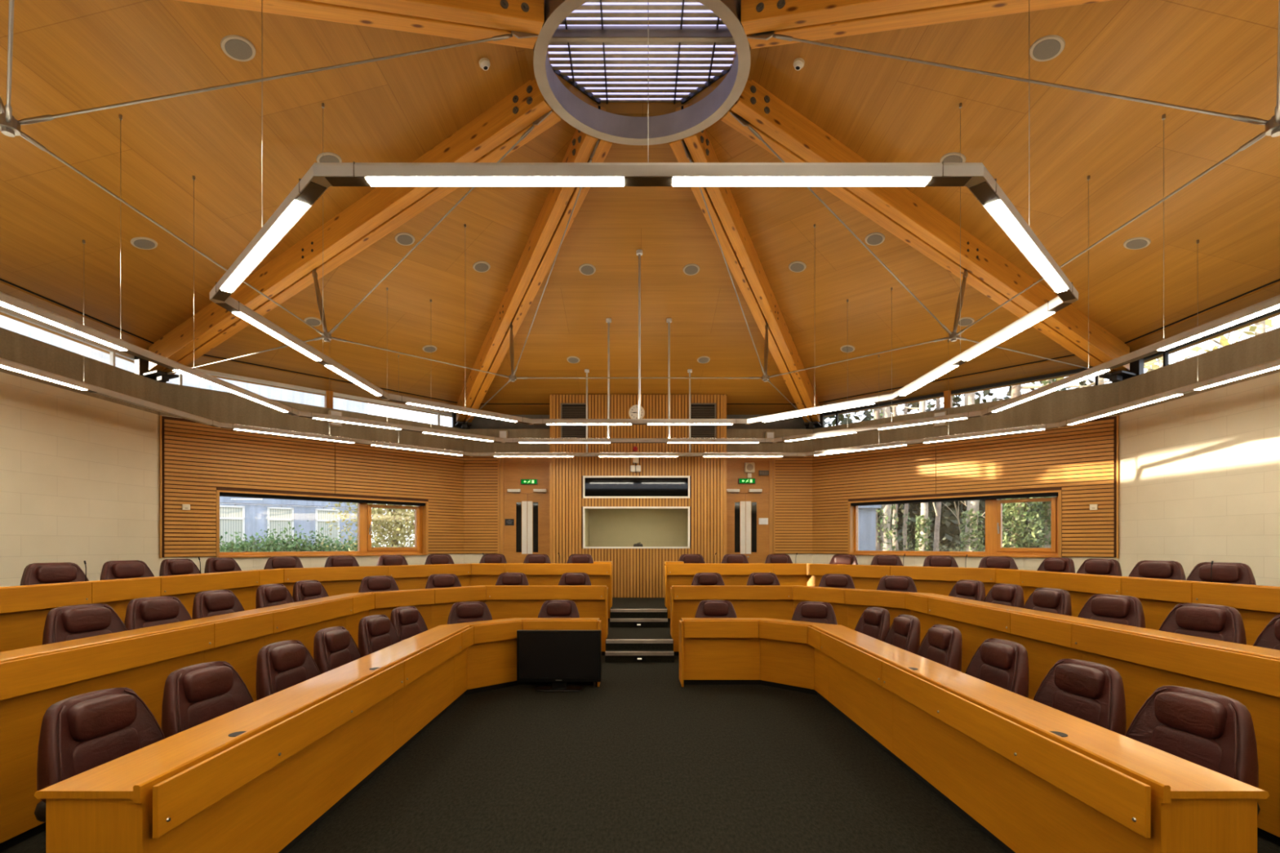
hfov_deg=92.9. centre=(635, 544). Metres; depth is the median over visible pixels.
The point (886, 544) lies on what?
tree
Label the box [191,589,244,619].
swivel chair
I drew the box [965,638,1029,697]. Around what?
swivel chair
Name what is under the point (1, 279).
trim
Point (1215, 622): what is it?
swivel chair
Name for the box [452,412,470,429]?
trim
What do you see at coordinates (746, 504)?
door
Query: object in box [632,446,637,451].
fire alarm sounder
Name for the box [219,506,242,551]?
vertical blind
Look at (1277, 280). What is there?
trim
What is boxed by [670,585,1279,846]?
desk
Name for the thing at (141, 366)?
trim
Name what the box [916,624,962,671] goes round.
swivel chair
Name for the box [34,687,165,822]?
swivel chair
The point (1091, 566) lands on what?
swivel chair
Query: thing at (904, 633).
swivel chair
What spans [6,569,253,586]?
countertop
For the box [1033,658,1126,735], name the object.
swivel chair
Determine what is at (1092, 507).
wall thermostat
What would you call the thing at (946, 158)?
grille
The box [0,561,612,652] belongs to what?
desk
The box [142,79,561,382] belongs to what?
roof beam
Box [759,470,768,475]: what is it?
control unit
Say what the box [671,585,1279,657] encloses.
countertop
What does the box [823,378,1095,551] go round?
foliage
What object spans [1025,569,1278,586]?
countertop
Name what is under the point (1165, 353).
window
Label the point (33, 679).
desk
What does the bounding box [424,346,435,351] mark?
grille
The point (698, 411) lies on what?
air vent
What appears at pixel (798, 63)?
smoke detector
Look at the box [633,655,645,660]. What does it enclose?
step light
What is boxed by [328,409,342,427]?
wall speaker
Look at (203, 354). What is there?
trim
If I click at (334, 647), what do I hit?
swivel chair
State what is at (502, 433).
grille
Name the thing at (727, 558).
swivel chair
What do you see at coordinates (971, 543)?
tree
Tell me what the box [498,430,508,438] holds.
wall speaker
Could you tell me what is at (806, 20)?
roof beam
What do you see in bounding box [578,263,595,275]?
ceiling speaker
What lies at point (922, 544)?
tree
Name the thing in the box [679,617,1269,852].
desk
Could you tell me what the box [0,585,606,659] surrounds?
countertop
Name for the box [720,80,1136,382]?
roof beam
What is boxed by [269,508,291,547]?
vertical blind
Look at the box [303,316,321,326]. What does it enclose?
ceiling speaker
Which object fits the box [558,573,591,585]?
swivel chair
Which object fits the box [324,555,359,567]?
swivel chair
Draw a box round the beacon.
[744,462,755,472]
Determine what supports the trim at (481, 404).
attached to the wall at (636, 572)
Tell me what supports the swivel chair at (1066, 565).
on the floor at (617, 602)
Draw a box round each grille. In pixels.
[133,239,155,248]
[224,39,252,59]
[306,318,319,325]
[319,155,339,162]
[331,410,341,425]
[396,234,413,244]
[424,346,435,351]
[475,262,488,271]
[499,431,506,438]
[568,357,578,363]
[581,265,594,274]
[684,265,697,274]
[698,357,708,363]
[767,432,773,438]
[790,262,804,271]
[841,346,853,351]
[866,234,882,244]
[934,412,944,425]
[942,155,962,162]
[958,318,972,325]
[1032,39,1061,59]
[1125,239,1147,248]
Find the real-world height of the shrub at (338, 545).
1.274 m
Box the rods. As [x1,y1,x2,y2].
[0,0,1279,423]
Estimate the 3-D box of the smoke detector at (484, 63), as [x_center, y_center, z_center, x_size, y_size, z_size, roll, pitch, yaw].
[-1.397,-4.451,5.640,0.104,0.078,0.100,0,0,0]
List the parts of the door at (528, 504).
frame, vision panel, push plate, over panel, push plate, vision panel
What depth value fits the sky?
28.64 m
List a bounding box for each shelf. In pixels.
[593,561,612,564]
[664,561,684,564]
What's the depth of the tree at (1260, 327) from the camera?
12.97 m
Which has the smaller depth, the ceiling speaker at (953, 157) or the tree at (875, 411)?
the ceiling speaker at (953, 157)
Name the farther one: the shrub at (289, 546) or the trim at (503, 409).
the shrub at (289, 546)
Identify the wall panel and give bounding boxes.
[160,415,463,558]
[463,456,500,554]
[775,456,813,554]
[812,415,1118,558]
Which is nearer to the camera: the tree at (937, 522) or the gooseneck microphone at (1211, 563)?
the gooseneck microphone at (1211, 563)
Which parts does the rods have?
tie rod, tie rod, tie rod, tie rod, tie rod, tie rod, tie rod, tie rod, tie rod, tie rod, tie rod, tie rod, tie rod, tie rod, tie rod, tie rod, tie rod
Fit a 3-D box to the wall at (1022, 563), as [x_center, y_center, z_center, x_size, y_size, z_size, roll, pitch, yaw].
[5.732,-0.170,11.320,0.350,3.620,5.494,0,0,-43]
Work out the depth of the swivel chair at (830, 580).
9.20 m
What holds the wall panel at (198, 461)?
attached to the wall at (245, 563)
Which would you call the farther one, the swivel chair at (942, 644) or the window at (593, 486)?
the window at (593, 486)
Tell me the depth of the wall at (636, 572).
12.57 m
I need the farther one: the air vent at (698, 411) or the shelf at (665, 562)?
the air vent at (698, 411)
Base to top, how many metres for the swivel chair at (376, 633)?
0.919 m
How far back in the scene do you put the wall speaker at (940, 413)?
11.06 m
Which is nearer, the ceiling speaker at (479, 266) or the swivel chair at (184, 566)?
the swivel chair at (184, 566)
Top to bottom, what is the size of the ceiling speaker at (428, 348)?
0.071 m
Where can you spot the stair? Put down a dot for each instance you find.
(611, 655)
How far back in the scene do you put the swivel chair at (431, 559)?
11.10 m
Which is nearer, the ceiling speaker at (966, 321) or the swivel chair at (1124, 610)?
the swivel chair at (1124, 610)
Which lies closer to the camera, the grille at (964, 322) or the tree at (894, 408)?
the grille at (964, 322)
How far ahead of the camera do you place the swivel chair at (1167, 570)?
6.78 m
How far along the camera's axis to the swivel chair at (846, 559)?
11.04 m
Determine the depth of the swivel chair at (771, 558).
11.39 m
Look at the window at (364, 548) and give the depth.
11.69 m
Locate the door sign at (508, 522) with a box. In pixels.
[505,519,514,525]
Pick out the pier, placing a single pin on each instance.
(867, 513)
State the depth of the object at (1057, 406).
9.83 m
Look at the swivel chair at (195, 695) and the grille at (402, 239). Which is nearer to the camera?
the swivel chair at (195, 695)
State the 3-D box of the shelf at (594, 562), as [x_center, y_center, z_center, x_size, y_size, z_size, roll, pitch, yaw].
[-0.580,0.330,10.950,0.320,0.049,0.380,0,0,0]
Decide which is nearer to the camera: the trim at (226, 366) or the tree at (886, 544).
the trim at (226, 366)
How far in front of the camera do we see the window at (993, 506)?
10.66 m
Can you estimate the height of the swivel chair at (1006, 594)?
0.919 m
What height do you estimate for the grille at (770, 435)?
0.150 m
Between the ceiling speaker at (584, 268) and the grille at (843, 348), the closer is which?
the ceiling speaker at (584, 268)
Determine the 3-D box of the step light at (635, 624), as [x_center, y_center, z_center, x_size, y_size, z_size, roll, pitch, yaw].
[0.060,1.310,10.043,0.170,0.080,0.010,0,0,0]
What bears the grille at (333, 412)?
attached to the wall speaker at (333, 412)
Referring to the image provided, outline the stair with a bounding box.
[604,608,674,662]
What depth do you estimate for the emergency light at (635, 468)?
12.46 m
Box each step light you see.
[633,622,644,626]
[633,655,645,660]
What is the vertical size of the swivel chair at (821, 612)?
0.919 m
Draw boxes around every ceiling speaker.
[130,236,157,249]
[220,34,255,61]
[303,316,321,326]
[315,151,342,162]
[395,232,414,245]
[422,345,436,352]
[472,261,490,272]
[566,355,579,363]
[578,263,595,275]
[683,263,699,275]
[697,355,710,363]
[788,261,806,272]
[840,345,854,352]
[864,232,884,245]
[940,151,965,162]
[958,316,974,326]
[1029,34,1065,61]
[1123,236,1151,249]
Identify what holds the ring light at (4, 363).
hanging from the ceiling
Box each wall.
[0,371,159,586]
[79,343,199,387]
[160,415,463,573]
[463,554,813,564]
[549,394,726,597]
[585,508,688,546]
[813,415,1118,573]
[1118,372,1279,586]
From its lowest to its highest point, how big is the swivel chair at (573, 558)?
0.919 m
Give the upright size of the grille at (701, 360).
0.049 m
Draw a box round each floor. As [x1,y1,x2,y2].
[0,655,1279,852]
[605,622,673,649]
[609,597,667,617]
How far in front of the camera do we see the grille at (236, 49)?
4.91 m
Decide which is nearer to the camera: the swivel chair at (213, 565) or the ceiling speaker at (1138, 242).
the ceiling speaker at (1138, 242)
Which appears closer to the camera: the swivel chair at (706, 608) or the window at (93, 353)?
the swivel chair at (706, 608)
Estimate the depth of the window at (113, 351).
8.24 m
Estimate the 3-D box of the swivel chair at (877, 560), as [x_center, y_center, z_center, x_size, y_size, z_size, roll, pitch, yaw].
[4.289,0.640,10.321,0.601,0.919,0.637,0,0,16]
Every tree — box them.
[313,502,417,551]
[826,400,932,551]
[866,408,884,551]
[869,397,941,551]
[877,406,899,551]
[890,398,941,551]
[901,403,911,551]
[933,383,1034,551]
[935,335,1239,399]
[998,357,1189,547]
[1035,346,1195,547]
[1056,319,1271,383]
[1081,318,1279,387]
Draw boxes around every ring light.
[0,114,1279,443]
[0,240,1279,457]
[208,0,1078,425]
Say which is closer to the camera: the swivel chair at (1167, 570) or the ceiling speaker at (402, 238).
the swivel chair at (1167, 570)
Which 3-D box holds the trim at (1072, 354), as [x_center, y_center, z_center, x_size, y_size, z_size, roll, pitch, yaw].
[5.548,-3.008,11.143,0.028,0.012,5.170,0,0,-43]
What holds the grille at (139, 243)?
attached to the ceiling speaker at (141, 242)
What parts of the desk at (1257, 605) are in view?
panel, modesty panel, modesty panel, modesty panel, modesty panel, modesty panel, modesty panel, modesty panel, modesty panel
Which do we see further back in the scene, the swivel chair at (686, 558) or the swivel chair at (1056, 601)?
the swivel chair at (686, 558)
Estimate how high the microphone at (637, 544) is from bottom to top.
0.191 m
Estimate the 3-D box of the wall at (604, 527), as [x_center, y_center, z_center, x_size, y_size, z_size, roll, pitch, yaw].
[0.060,-0.430,13.880,2.600,3.060,2.440,0,0,0]
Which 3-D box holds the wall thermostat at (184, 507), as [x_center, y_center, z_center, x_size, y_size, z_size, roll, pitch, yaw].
[-7.014,-0.585,9.503,0.028,0.090,0.100,0,0,43]
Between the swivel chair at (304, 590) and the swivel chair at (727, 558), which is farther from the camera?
the swivel chair at (727, 558)
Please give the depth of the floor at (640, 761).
4.18 m
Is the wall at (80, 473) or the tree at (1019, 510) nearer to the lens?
the wall at (80, 473)
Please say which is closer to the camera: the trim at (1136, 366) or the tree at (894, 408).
the trim at (1136, 366)
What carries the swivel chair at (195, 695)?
on the floor at (640, 761)
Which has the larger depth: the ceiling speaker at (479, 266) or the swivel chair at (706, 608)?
the ceiling speaker at (479, 266)
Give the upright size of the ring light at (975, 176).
2.476 m
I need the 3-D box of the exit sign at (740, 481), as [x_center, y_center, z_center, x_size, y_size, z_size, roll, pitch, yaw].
[2.390,-1.360,13.021,0.370,0.110,0.057,0,0,0]
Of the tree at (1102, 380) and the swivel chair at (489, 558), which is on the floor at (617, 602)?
the swivel chair at (489, 558)
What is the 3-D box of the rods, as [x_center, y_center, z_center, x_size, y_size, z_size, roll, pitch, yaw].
[0.060,-3.407,7.240,14.367,1.804,11.425,0,0,0]
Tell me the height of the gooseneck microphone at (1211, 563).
0.209 m
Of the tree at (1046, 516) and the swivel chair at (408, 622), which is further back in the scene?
the tree at (1046, 516)
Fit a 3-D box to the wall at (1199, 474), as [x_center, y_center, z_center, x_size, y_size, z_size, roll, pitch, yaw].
[7.565,-0.170,5.600,0.350,3.620,7.680,0,0,0]
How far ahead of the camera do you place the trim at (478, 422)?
13.50 m
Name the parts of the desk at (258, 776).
panel, corner post, modesty panel, modesty panel, modesty panel, modesty panel, panel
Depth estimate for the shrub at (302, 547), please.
27.45 m
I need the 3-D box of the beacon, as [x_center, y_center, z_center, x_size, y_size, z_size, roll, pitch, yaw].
[2.450,-1.650,13.023,0.220,0.220,0.065,0,0,0]
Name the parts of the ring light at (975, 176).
blank plate, blank plate, blank plate, blank plate, blank plate, blank plate, blank plate, blank plate, blank plate, blank plate, blank plate, blank plate, blank plate, blank plate, blank plate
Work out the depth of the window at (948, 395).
8.72 m
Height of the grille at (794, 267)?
0.047 m
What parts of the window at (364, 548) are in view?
sill, opening sash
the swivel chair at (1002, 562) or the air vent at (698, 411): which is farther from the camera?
the air vent at (698, 411)
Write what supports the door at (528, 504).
in the wall at (468, 558)
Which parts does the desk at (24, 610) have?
modesty panel, modesty panel, modesty panel, modesty panel, modesty panel, modesty panel, modesty panel, modesty panel, panel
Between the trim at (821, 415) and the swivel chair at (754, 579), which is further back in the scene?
the trim at (821, 415)
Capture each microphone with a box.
[84,560,86,581]
[633,542,643,546]
[1210,560,1213,582]
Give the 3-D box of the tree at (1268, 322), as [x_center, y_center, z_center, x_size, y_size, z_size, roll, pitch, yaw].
[10.745,-5.290,12.796,9.418,12.238,7.747,0,0,28]
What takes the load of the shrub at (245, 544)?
on the ground
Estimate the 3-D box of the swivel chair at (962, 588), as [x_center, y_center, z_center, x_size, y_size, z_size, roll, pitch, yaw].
[3.987,0.910,7.606,0.637,0.919,0.601,0,0,-12]
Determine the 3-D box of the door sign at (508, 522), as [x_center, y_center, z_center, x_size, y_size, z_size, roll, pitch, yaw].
[-2.697,-0.480,13.055,0.195,0.140,0.010,0,0,0]
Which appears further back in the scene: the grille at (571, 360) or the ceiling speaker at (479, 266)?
the grille at (571, 360)
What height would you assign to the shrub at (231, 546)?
1.161 m
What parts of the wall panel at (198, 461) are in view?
edge trim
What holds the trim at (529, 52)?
attached to the ceiling
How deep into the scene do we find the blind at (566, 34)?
5.77 m
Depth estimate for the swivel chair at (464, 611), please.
7.55 m
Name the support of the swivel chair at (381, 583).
on the floor at (613, 633)
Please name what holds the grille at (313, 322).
attached to the ceiling speaker at (313, 322)
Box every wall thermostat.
[182,504,190,510]
[1089,504,1097,510]
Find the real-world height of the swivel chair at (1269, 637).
0.919 m
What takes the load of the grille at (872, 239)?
attached to the ceiling speaker at (873, 238)
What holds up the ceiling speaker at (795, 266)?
attached to the ceiling
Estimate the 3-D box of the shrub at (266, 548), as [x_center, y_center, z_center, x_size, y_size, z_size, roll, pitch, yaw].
[-15.838,-0.155,26.348,1.920,1.434,1.729,0,0,-35]
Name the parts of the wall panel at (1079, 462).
edge trim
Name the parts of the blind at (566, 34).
blind frame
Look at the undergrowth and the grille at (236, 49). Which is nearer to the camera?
the grille at (236, 49)
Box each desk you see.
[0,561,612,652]
[0,585,608,852]
[34,617,601,852]
[664,561,1279,645]
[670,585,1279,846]
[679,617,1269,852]
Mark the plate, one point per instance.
(761, 521)
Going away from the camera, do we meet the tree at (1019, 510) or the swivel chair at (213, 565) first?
the swivel chair at (213, 565)
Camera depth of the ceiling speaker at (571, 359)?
11.27 m
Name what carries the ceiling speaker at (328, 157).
attached to the ceiling
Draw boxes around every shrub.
[219,531,253,551]
[230,534,265,551]
[243,524,289,551]
[263,520,306,551]
[287,520,319,551]
[302,523,341,551]
[325,531,357,551]
[342,534,357,551]
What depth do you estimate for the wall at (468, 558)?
13.10 m
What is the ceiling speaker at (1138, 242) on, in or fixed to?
attached to the ceiling
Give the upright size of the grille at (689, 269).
0.049 m
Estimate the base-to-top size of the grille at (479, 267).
0.047 m
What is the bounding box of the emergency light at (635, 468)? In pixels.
[630,457,640,472]
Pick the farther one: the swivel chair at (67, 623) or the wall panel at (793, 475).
the wall panel at (793, 475)
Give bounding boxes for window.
[0,281,452,425]
[0,306,134,366]
[218,492,426,557]
[582,475,689,497]
[582,506,689,548]
[823,281,1279,425]
[848,492,1058,557]
[1143,308,1279,366]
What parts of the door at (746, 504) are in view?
vision panel, push plate, over panel, push plate, vision panel, frame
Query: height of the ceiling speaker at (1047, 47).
0.075 m
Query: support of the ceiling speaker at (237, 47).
attached to the ceiling
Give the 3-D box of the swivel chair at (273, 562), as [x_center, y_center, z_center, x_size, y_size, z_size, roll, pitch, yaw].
[-5.251,0.640,9.096,0.601,0.919,0.637,0,0,-30]
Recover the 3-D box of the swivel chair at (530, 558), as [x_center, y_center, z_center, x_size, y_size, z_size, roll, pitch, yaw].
[-1.832,0.640,11.242,0.601,0.919,0.637,0,0,-4]
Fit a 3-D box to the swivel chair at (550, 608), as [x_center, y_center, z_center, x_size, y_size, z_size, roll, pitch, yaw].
[-0.980,1.180,7.622,0.601,0.919,0.637,0,0,0]
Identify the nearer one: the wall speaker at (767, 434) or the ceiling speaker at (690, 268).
the ceiling speaker at (690, 268)
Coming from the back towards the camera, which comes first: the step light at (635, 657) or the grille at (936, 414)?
the grille at (936, 414)
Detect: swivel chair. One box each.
[20,562,88,585]
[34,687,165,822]
[42,603,127,644]
[100,560,154,580]
[124,595,191,631]
[159,558,201,576]
[161,661,253,737]
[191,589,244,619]
[204,557,241,573]
[255,583,294,608]
[256,640,320,700]
[263,556,303,569]
[292,580,328,602]
[313,626,361,674]
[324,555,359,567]
[358,575,399,592]
[358,614,400,657]
[376,555,408,565]
[390,606,427,640]
[424,554,454,564]
[425,573,462,588]
[447,601,493,624]
[479,554,506,563]
[495,573,528,585]
[523,554,551,563]
[537,600,579,617]
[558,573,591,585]
[566,554,593,563]
[678,554,705,563]
[691,573,724,585]
[694,600,737,617]
[721,554,748,563]
[746,573,780,585]
[764,554,792,563]
[791,601,837,624]
[818,573,855,588]
[829,554,858,564]
[854,606,889,641]
[871,555,902,565]
[876,575,917,592]
[884,614,919,654]
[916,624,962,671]
[922,555,958,567]
[948,579,985,601]
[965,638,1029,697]
[977,556,1017,569]
[983,583,1024,608]
[1022,587,1071,616]
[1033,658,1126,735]
[1036,557,1075,573]
[1076,558,1122,576]
[1077,594,1146,628]
[1124,685,1260,816]
[1128,560,1186,580]
[1159,603,1246,644]
[1186,562,1256,585]
[1253,614,1279,650]
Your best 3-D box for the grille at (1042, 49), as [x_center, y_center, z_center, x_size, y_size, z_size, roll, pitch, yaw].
[3.327,-4.004,4.920,0.187,0.050,0.192,0,0,0]
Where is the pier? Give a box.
[858,504,881,551]
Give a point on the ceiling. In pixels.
(68, 55)
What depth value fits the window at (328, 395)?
8.90 m
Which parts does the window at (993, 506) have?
sill, handle, opening sash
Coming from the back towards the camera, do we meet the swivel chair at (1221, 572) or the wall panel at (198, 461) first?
the wall panel at (198, 461)
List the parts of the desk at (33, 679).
modesty panel, modesty panel, modesty panel, modesty panel, modesty panel, modesty panel, modesty panel, panel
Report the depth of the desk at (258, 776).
3.17 m
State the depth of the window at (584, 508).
12.56 m
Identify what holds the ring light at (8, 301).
hanging from the ceiling
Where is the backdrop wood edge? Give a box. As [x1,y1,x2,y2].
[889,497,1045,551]
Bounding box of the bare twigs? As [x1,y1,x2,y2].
[909,390,1032,537]
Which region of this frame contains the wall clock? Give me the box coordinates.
[628,404,644,418]
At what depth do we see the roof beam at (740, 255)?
8.51 m
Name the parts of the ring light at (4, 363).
blank plate, blank plate, blank plate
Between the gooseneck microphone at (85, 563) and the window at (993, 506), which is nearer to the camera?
the gooseneck microphone at (85, 563)
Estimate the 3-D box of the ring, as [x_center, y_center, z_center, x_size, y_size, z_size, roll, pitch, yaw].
[0.060,-4.441,5.600,1.970,0.238,1.970,0,0,0]
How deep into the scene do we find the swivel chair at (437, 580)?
9.20 m
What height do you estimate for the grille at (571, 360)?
0.049 m
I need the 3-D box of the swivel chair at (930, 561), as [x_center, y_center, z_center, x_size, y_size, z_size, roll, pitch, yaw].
[4.889,0.640,9.671,0.601,0.919,0.637,0,0,16]
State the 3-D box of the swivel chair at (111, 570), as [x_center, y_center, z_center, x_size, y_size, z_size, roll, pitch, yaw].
[-5.532,0.640,6.799,0.637,0.919,0.601,0,0,16]
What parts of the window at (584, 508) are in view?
pane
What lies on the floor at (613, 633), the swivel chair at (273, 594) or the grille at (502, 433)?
the swivel chair at (273, 594)
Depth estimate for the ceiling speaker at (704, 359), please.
11.27 m
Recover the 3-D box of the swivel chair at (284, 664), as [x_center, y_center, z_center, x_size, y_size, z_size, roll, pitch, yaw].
[-2.363,1.180,4.433,0.637,0.919,0.601,0,0,6]
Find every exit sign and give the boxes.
[520,479,537,484]
[737,478,755,484]
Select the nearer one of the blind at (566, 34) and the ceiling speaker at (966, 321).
the blind at (566, 34)
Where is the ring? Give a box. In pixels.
[533,0,751,145]
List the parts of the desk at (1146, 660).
panel, modesty panel, modesty panel, modesty panel, modesty panel, modesty panel, modesty panel, modesty panel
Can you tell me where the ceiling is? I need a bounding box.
[0,0,1279,417]
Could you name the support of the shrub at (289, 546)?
on the ground
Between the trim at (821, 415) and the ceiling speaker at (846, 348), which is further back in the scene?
the trim at (821, 415)
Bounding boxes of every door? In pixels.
[497,452,549,563]
[726,452,775,563]
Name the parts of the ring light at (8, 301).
blank plate, blank plate, blank plate, blank plate, blank plate, blank plate, blank plate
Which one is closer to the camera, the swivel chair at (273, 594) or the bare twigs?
the swivel chair at (273, 594)
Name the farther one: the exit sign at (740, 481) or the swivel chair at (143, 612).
the exit sign at (740, 481)
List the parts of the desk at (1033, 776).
panel, modesty panel, modesty panel, modesty panel, modesty panel, modesty panel, corner post, panel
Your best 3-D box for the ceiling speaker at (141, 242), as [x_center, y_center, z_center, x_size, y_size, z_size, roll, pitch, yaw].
[-5.571,-3.418,6.900,0.242,0.075,0.250,0,0,0]
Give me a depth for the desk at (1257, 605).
7.50 m
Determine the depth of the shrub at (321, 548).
27.73 m
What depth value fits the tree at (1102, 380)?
18.90 m
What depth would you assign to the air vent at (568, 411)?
12.57 m
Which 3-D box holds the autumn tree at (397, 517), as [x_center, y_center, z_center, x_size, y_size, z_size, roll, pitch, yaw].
[-9.676,-1.811,23.929,5.661,7.244,5.890,0,0,10]
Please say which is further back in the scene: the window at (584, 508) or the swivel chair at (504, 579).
the window at (584, 508)
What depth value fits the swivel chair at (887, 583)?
8.65 m
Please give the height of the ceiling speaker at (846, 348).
0.071 m
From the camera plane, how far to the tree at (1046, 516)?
17.36 m
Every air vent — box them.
[560,403,586,438]
[690,403,715,438]
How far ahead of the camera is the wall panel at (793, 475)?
13.07 m
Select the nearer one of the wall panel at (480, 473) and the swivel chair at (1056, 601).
the swivel chair at (1056, 601)
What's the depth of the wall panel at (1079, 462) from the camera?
10.52 m
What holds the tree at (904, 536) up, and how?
on the ground
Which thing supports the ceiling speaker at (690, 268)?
attached to the ceiling
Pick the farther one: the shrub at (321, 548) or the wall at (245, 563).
the shrub at (321, 548)
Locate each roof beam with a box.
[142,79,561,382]
[177,0,544,48]
[454,102,612,429]
[669,102,821,429]
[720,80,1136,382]
[741,0,1110,48]
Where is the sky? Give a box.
[0,315,368,551]
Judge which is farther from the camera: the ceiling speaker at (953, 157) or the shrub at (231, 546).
the shrub at (231, 546)
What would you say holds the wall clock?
attached to the wall at (636, 572)
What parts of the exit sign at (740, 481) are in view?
green panel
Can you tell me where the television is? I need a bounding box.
[516,630,601,692]
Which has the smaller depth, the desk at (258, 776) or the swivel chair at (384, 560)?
the desk at (258, 776)
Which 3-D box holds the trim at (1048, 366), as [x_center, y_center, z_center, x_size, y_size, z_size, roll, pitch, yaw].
[5.751,-2.935,11.361,0.512,0.130,5.527,0,0,-43]
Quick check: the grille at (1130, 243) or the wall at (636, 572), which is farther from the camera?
the wall at (636, 572)
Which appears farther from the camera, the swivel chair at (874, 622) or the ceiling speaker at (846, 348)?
the ceiling speaker at (846, 348)
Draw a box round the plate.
[758,518,768,524]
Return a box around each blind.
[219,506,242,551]
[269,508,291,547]
[317,510,337,549]
[547,0,735,104]
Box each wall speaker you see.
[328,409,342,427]
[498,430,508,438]
[764,431,774,438]
[933,410,948,427]
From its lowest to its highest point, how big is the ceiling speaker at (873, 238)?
0.071 m
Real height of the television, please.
0.679 m
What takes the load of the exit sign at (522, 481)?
attached to the door at (528, 504)
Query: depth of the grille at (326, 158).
6.32 m
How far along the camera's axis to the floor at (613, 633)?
9.01 m
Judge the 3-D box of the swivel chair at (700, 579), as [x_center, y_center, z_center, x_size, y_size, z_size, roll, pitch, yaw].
[1.151,0.910,9.492,0.601,0.919,0.637,0,0,2]
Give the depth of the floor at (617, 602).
10.74 m
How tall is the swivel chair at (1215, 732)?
0.919 m
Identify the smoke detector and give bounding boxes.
[479,57,490,70]
[793,57,804,70]
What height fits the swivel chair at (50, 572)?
0.919 m
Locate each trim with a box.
[0,278,154,343]
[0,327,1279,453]
[134,355,166,382]
[186,355,457,413]
[203,354,457,403]
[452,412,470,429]
[470,414,805,429]
[478,404,798,414]
[480,404,795,404]
[524,47,759,80]
[805,412,823,429]
[818,354,1075,403]
[819,355,1092,413]
[1111,358,1143,382]
[1124,278,1279,343]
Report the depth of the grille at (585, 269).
8.89 m
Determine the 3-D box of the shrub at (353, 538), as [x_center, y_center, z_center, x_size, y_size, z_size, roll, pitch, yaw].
[-13.216,0.078,28.954,2.103,1.139,1.726,0,0,0]
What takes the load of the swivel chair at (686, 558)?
on the floor at (617, 602)
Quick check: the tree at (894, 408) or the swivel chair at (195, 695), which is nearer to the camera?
the swivel chair at (195, 695)
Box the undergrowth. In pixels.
[891,536,1044,551]

